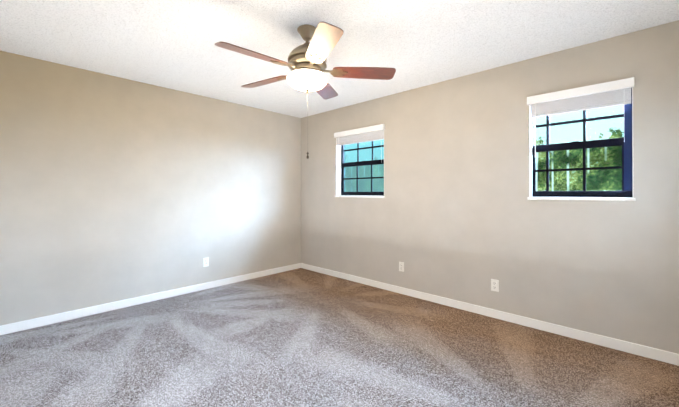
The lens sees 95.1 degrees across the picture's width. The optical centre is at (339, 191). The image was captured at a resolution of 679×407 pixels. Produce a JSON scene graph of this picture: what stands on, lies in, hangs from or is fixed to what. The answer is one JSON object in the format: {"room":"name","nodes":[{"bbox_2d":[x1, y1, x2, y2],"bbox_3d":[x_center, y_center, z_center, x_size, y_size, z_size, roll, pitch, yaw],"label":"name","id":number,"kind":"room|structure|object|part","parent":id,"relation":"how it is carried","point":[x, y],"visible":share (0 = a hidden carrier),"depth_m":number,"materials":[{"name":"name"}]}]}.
{"room":"empty bedroom","nodes":[
{"label":"empty bedroom","id":0,"kind":"room"},
{"bbox_2d":[0,51,300,325],"bbox_3d":[-1.976,0.011,3.762,0.160,2.440,4.070,0,0,43],"label":"wall","id":1,"kind":"structure","parent":0,"point":[113,188],"depth_m":3.33,"materials":[{"name":"beige paint"}]},
{"bbox_2d":[0,263,300,334],"bbox_3d":[-1.913,1.190,3.698,0.013,0.082,3.750,0,0,43],"label":"baseboard","id":2,"kind":"structure","parent":1,"relation":"attached to","point":[41,321],"depth_m":3.32,"materials":[{"name":"white wood"}]},
{"bbox_2d":[203,257,208,266],"bbox_3d":[-1.691,0.891,3.937,0.008,0.115,0.070,0,0,43],"label":"electrical outlet","id":3,"kind":"object","parent":1,"relation":"attached to","point":[205,262],"visible":1,"depth_m":3.93,"materials":[{"name":"white plastic"}]},
{"bbox_2d":[0,268,678,406],"bbox_3d":[-0.384,1.276,2.246,4.550,0.100,4.070,0,0,43],"label":"floor","id":4,"kind":"structure","parent":0,"point":[300,337],"depth_m":2.29,"materials":[{"name":"carpet"}]},
{"bbox_2d":[0,0,678,117],"bbox_3d":[-0.384,-1.264,2.256,4.550,0.100,4.070,0,0,43],"label":"ceiling","id":5,"kind":"structure","parent":0,"point":[169,44],"depth_m":2.43,"materials":[{"name":"white paint"}]},
{"bbox_2d":[215,21,395,158],"bbox_3d":[-0.282,-0.730,2.321,1.266,0.969,1.270,0,0,43],"label":"fan","id":6,"kind":"object","parent":5,"relation":"hanging from","point":[306,64],"visible":1,"depth_m":2.23,"materials":[{"name":"brown wood"}]},
{"bbox_3d":[-0.241,-0.819,2.325,0.300,0.107,0.300,0,0,43],"label":"bowl glass","id":7,"kind":"part","parent":6,"relation":"part of","materials":[{"name":"white glass"}]},
{"bbox_2d":[301,20,678,353],"bbox_3d":[0.962,0.011,3.670,4.230,2.440,0.160,0,0,43],"label":"wall","id":8,"kind":"structure","parent":0,"point":[455,214],"depth_m":2.94,"materials":[{"name":"beige paint"}]},
{"bbox_2d":[334,124,384,197],"bbox_3d":[0.301,-0.388,4.271,0.869,0.931,0.190,0,0,43],"label":"window","id":9,"kind":"structure","parent":8,"relation":"in","point":[359,162],"depth_m":4.32,"materials":[{"name":"white"}]},
{"bbox_2d":[399,262,403,271],"bbox_3d":[0.749,0.904,3.752,0.070,0.115,0.008,0,0,43],"label":"outlet","id":10,"kind":"object","parent":8,"relation":"attached to","point":[401,266],"visible":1,"depth_m":3.75,"materials":[{"name":"white plastic"}]},
{"bbox_2d":[301,263,678,365],"bbox_3d":[0.902,1.190,3.602,4.230,0.082,0.013,0,0,43],"label":"baseboard","id":11,"kind":"structure","parent":8,"relation":"attached to","point":[639,350],"depth_m":2.83,"materials":[{"name":"white wood"}]},
{"bbox_2d":[491,279,498,291],"bbox_3d":[1.513,0.912,3.027,0.070,0.115,0.008,0,0,43],"label":"outlet","id":12,"kind":"object","parent":8,"relation":"attached to","point":[494,285],"visible":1,"depth_m":3.02,"materials":[{"name":"white plastic"}]},
{"bbox_2d":[527,77,635,200],"bbox_3d":[2.022,-0.394,2.639,0.712,0.931,0.190,0,0,43],"label":"window","id":13,"kind":"structure","parent":8,"relation":"in","point":[605,94],"depth_m":2.60,"materials":[{"name":"white"}]},
{"label":"outside","id":14,"kind":"structure","parent":0,"visible":0},
{"bbox_2d":[536,105,623,190],"bbox_3d":[2.776,-2.244,10.117,22.000,11.000,0.001,0,0,43],"label":"window glass","id":15,"kind":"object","parent":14,"point":[558,180],"depth_m":7.34,"materials":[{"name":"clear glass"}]}
]}

